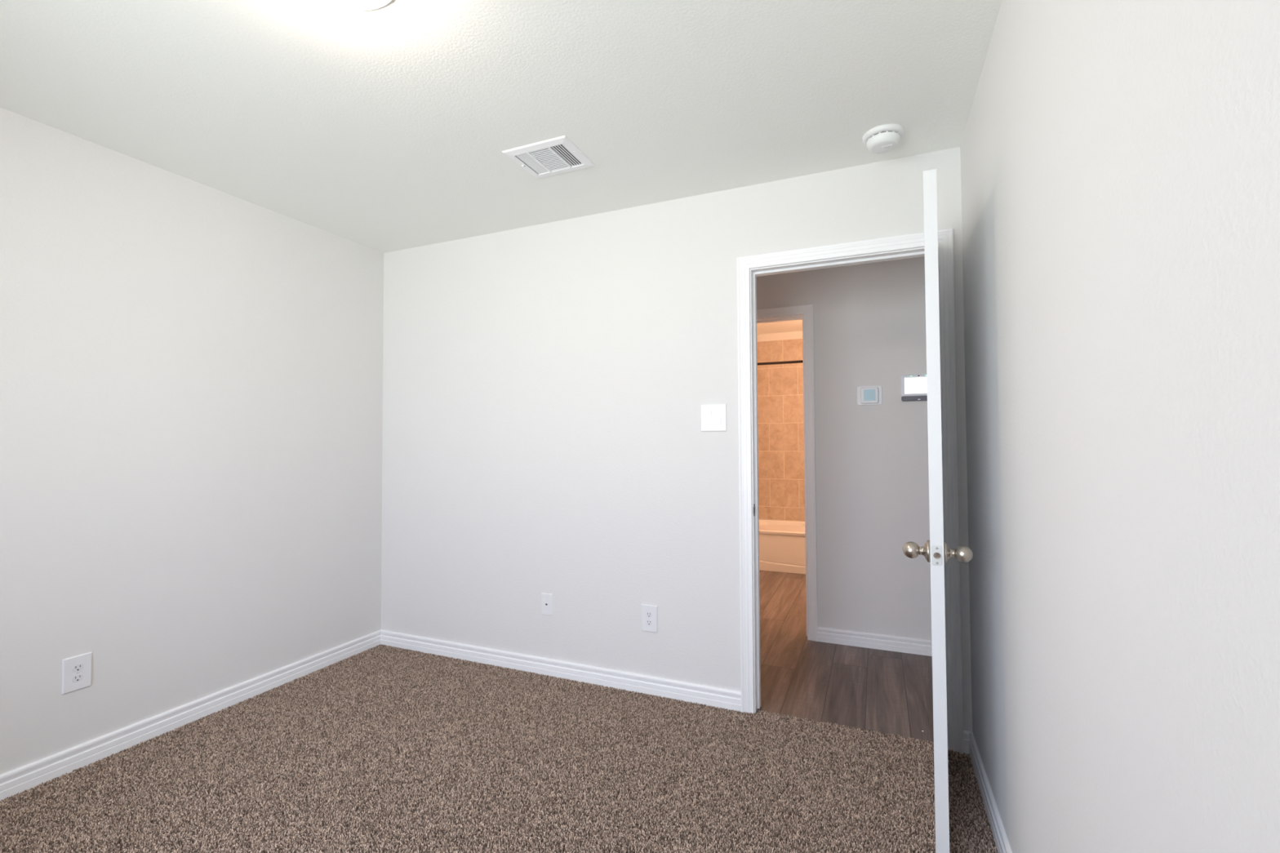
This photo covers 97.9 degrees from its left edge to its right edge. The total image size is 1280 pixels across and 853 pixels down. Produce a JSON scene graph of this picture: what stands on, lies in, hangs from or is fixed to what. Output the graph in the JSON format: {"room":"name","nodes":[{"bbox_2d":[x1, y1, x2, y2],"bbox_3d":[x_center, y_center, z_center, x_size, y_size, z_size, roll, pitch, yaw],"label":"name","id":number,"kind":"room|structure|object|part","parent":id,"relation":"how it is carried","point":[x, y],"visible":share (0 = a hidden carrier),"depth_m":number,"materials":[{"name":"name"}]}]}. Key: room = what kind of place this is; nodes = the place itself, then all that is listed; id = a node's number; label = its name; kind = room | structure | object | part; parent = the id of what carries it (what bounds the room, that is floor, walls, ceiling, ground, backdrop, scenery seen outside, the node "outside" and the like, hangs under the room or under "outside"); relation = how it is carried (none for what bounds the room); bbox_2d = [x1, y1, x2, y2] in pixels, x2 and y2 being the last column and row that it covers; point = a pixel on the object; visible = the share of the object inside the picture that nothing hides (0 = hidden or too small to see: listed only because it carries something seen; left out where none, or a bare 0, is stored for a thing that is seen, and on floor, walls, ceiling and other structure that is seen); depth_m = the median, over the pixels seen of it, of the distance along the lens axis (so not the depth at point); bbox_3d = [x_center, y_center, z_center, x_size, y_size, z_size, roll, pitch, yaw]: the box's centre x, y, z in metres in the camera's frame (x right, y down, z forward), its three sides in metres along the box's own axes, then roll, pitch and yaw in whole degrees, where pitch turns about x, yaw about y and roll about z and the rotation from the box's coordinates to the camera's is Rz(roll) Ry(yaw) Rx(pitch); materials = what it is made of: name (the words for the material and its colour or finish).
{"room":"empty bedroom","nodes":[
{"label":"empty bedroom","id":0,"kind":"room"},
{"bbox_2d":[0,107,383,774],"bbox_3d":[-2.350,0.059,1.908,0.120,2.590,3.715,-1,-2,23],"label":"wall","id":1,"kind":"structure","parent":0,"point":[191,371],"depth_m":2.42,"materials":[{"name":"white paint"}]},
{"bbox_2d":[61,652,92,694],"bbox_3d":[-2.166,0.949,2.144,0.008,0.131,0.086,-1,-2,23],"label":"wall outlet","id":2,"kind":"object","parent":1,"relation":"attached to","point":[76,670],"visible":1,"depth_m":2.14,"materials":[{"name":"white plastic"}]},
{"bbox_2d":[71,673,83,683],"bbox_3d":[-2.164,0.968,2.143,0.003,0.028,0.034,-1,-2,23],"label":"receptacle","id":3,"kind":"object","parent":2,"relation":"attached to","point":[76,677],"depth_m":2.14,"materials":[{"name":"grey plastic"}]},
{"bbox_2d":[71,663,84,672],"bbox_3d":[-2.164,0.929,2.144,0.003,0.028,0.034,-1,-2,23],"label":"receptacle","id":4,"kind":"object","parent":2,"relation":"attached to","point":[76,668],"depth_m":2.14,"materials":[{"name":"grey plastic"}]},
{"bbox_2d":[0,629,381,801],"bbox_3d":[-2.275,1.267,1.865,0.014,0.093,3.450,-1,-2,23],"label":"baseboard","id":5,"kind":"structure","parent":1,"relation":"attached to","point":[20,780],"depth_m":2.39,"materials":[{"name":"white wood"}]},
{"bbox_2d":[4,569,989,852],"bbox_3d":[0.806,1.333,2.510,5.420,0.046,7.350,-1,-2,23],"label":"floor","id":6,"kind":"structure","parent":0,"point":[883,691],"depth_m":2.89,"materials":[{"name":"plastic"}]},
{"bbox_2d":[0,644,997,852],"bbox_3d":[-0.811,1.286,1.259,3.198,0.024,3.500,-1,-2,23],"label":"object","id":7,"kind":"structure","parent":6,"relation":"on","point":[292,716],"depth_m":2.05,"materials":[{"name":"brown carpet"}]},
{"bbox_2d":[759,519,805,573],"bbox_3d":[1.795,1.193,5.523,1.529,0.386,0.778,-1,-2,23],"label":"bathtub","id":8,"kind":"object","parent":6,"relation":"on","point":[782,547],"visible":0.21,"depth_m":5.32,"materials":[{"name":"white ceramic"}]},
{"bbox_2d":[0,0,1001,253],"bbox_3d":[-0.859,-1.211,1.244,3.421,0.100,3.600,-1,-2,23],"label":"ceiling","id":9,"kind":"structure","parent":0,"point":[388,128],"depth_m":1.90,"materials":[{"name":"white paint"}]},
{"bbox_2d":[316,0,391,11],"bbox_3d":[-0.763,-1.121,1.391,0.292,0.074,0.292,-1,-2,23],"label":"ceiling light","id":10,"kind":"object","parent":9,"relation":"attached to","point":[343,5],"visible":1,"depth_m":1.45,"materials":[{"name":"white glass"}]},
{"bbox_2d":[502,135,595,178],"bbox_3d":[-0.381,-1.127,2.353,0.300,0.012,0.254,-1,-2,23],"label":"ceiling vent","id":11,"kind":"object","parent":9,"relation":"in","point":[558,155],"visible":1,"depth_m":2.34,"materials":[{"name":"white metal"}]},
{"bbox_2d":[862,123,904,153],"bbox_3d":[0.953,-1.117,2.183,0.153,0.056,0.153,-1,-2,23],"label":"smoke detector","id":12,"kind":"object","parent":9,"relation":"attached to","point":[882,139],"visible":1,"depth_m":2.14,"materials":[{"name":"white plastic"}]},
{"bbox_2d":[381,146,972,731],"bbox_3d":[0.848,0.060,2.505,5.300,2.590,0.115,-1,-2,23],"label":"wall","id":13,"kind":"structure","parent":0,"point":[545,386],"depth_m":2.90,"materials":[{"name":"white paint"}]},
{"bbox_2d":[541,592,552,615],"bbox_3d":[-0.500,0.955,2.990,0.070,0.114,0.007,-1,-2,23],"label":"cable plate","id":14,"kind":"object","parent":13,"relation":"attached to","point":[546,598],"visible":1,"depth_m":2.99,"materials":[{"name":"white plastic"}]},
{"bbox_2d":[380,629,741,711],"bbox_3d":[-0.571,1.289,3.007,2.258,0.093,0.014,-1,-2,23],"label":"baseboard","id":15,"kind":"structure","parent":13,"relation":"attached to","point":[731,700],"depth_m":2.91,"materials":[{"name":"white wood"}]},
{"bbox_2d":[641,604,657,632],"bbox_3d":[0.046,0.951,2.757,0.086,0.131,0.008,-1,-2,23],"label":"wall outlet","id":16,"kind":"object","parent":13,"relation":"attached to","point":[649,612],"visible":1,"depth_m":2.75,"materials":[{"name":"white plastic"}]},
{"bbox_2d":[645,619,652,626],"bbox_3d":[0.045,0.970,2.755,0.034,0.028,0.003,-1,-2,23],"label":"receptacle","id":17,"kind":"object","parent":16,"relation":"attached to","point":[648,622],"depth_m":2.75,"materials":[{"name":"grey plastic"}]},
{"bbox_2d":[645,611,652,617],"bbox_3d":[0.045,0.931,2.756,0.034,0.028,0.003,-1,-2,23],"label":"receptacle","id":18,"kind":"object","parent":16,"relation":"attached to","point":[648,614],"depth_m":2.76,"materials":[{"name":"grey plastic"}]},
{"bbox_2d":[700,403,726,431],"bbox_3d":[0.349,-0.042,2.652,0.127,0.131,0.010,-1,-2,23],"label":"light switch","id":19,"kind":"object","parent":13,"relation":"attached to","point":[713,416],"visible":1,"depth_m":2.65,"materials":[{"name":"white plastic"}]},
{"bbox_3d":[0.370,-0.042,2.643,0.035,0.068,0.003,-1,-2,23],"label":"switch frame","id":20,"kind":"part","parent":19,"relation":"part of","materials":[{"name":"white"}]},
{"bbox_2d":[737,228,964,754],"bbox_3d":[0.898,0.257,2.479,0.891,2.112,0.151,-1,-2,23],"label":"door frame","id":21,"kind":"structure","parent":13,"relation":"attached to","point":[908,246],"depth_m":2.48,"materials":[{"name":"white wood"}]},
{"bbox_2d":[963,729,971,755],"bbox_3d":[1.302,1.259,2.212,0.034,0.093,0.014,-1,-2,23],"label":"baseboard","id":22,"kind":"structure","parent":13,"relation":"attached to","point":[966,733],"depth_m":2.21,"materials":[{"name":"white wood"}]},
{"bbox_2d":[756,320,802,334],"bbox_3d":[1.898,-1.142,4.127,4.600,0.110,3.635,-1,-2,23],"label":"ceiling","id":23,"kind":"structure","parent":0,"point":[797,325],"depth_m":5.82,"materials":[{"name":"white paint"}]},
{"bbox_2d":[756,330,802,342],"bbox_3d":[1.966,0.168,5.965,1.750,2.550,0.100,-1,-2,23],"label":"wall","id":24,"kind":"structure","parent":0,"point":[793,335],"depth_m":6.12,"materials":[{"name":"white paint"}]},
{"bbox_2d":[756,338,804,520],"bbox_3d":[1.944,0.038,5.918,1.550,1.987,0.010,-1,-2,23],"label":"wall tile","id":25,"kind":"structure","parent":24,"relation":"attached to","point":[780,419],"depth_m":6.08,"materials":[{"name":"beige tile"}]},
{"bbox_2d":[756,256,931,639],"bbox_3d":[1.591,0.100,3.357,4.600,2.550,0.115,-1,-2,23],"label":"wall","id":26,"kind":"structure","parent":0,"point":[872,470],"depth_m":3.38,"materials":[{"name":"white paint"}]},
{"bbox_2d":[756,304,817,641],"bbox_3d":[0.717,0.292,3.724,0.888,2.112,0.151,-1,-2,23],"label":"door frame","id":27,"kind":"structure","parent":26,"relation":"attached to","point":[805,313],"depth_m":3.51,"materials":[{"name":"white wood"}]},
{"bbox_2d":[857,385,882,405],"bbox_3d":[1.391,-0.189,3.376,0.142,0.118,0.020,-1,-2,23],"label":"thermostat","id":28,"kind":"object","parent":26,"relation":"attached to","point":[866,395],"visible":1,"depth_m":3.37,"materials":[{"name":"white plastic"}]},
{"bbox_2d":[817,626,932,656],"bbox_3d":[2.350,1.273,2.935,2.708,0.093,0.014,-1,-2,23],"label":"baseboard","id":29,"kind":"structure","parent":26,"relation":"attached to","point":[842,637],"depth_m":3.33,"materials":[{"name":"white wood"}]},
{"bbox_2d":[900,373,927,401],"bbox_3d":[1.637,-0.228,3.272,0.190,0.154,0.021,-1,-2,23],"label":"panel","id":30,"kind":"object","parent":26,"relation":"attached to","point":[913,387],"visible":0.58,"depth_m":3.27,"materials":[{"name":"white plastic"}]},
{"bbox_2d":[902,168,973,852],"bbox_3d":[1.033,0.263,1.947,0.184,2.021,0.777,-1,-2,28],"label":"door","id":31,"kind":"structure","parent":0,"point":[936,551],"depth_m":1.61,"materials":[{"name":"white wood"}]},
{"bbox_3d":[0.856,0.375,1.678,0.032,0.065,0.065,-1,-2,28],"label":"knob","id":32,"kind":"part","parent":31,"relation":"part of","materials":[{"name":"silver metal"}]},
{"bbox_3d":[1.033,0.263,1.947,0.035,2.021,0.756,-1,-2,28],"label":"panel","id":33,"kind":"part","parent":31,"relation":"part of","materials":[{"name":"white wood"}]},
{"bbox_3d":[0.858,0.373,1.610,0.026,0.058,0.002,-1,-2,28],"label":"latch plate","id":34,"kind":"part","parent":31,"relation":"part of","materials":[{"name":"silver metal"}]},
{"bbox_3d":[0.916,0.374,1.647,0.032,0.065,0.065,-1,-2,28],"label":"knob","id":35,"kind":"part","parent":31,"relation":"part of","materials":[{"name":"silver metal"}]},
{"bbox_2d":[960,0,1279,852],"bbox_3d":[0.666,0.009,0.565,0.120,2.590,3.600,-1,-2,23],"label":"wall","id":36,"kind":"structure","parent":0,"point":[1120,159],"depth_m":0.80,"materials":[{"name":"white paint"}]},
{"bbox_2d":[968,731,1012,852],"bbox_3d":[0.640,1.219,0.628,0.014,0.093,3.450,-1,-2,23],"label":"baseboard","id":37,"kind":"structure","parent":36,"relation":"attached to","point":[1001,840],"depth_m":1.83,"materials":[{"name":"white wood"}]},
{"bbox_3d":[1.079,0.041,5.850,0.010,1.987,0.790,-1,-2,23],"label":"tiled wall","id":38,"kind":"structure","parent":0,"visible":0},
{"bbox_2d":[757,360,803,365],"bbox_3d":[1.642,-0.618,5.231,1.530,0.068,0.068,-1,-2,23],"label":"shower rod","id":39,"kind":"object","parent":38,"relation":"attached to","point":[798,361],"visible":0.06,"depth_m":5.34,"materials":[{"name":"brown metal"}]}
]}

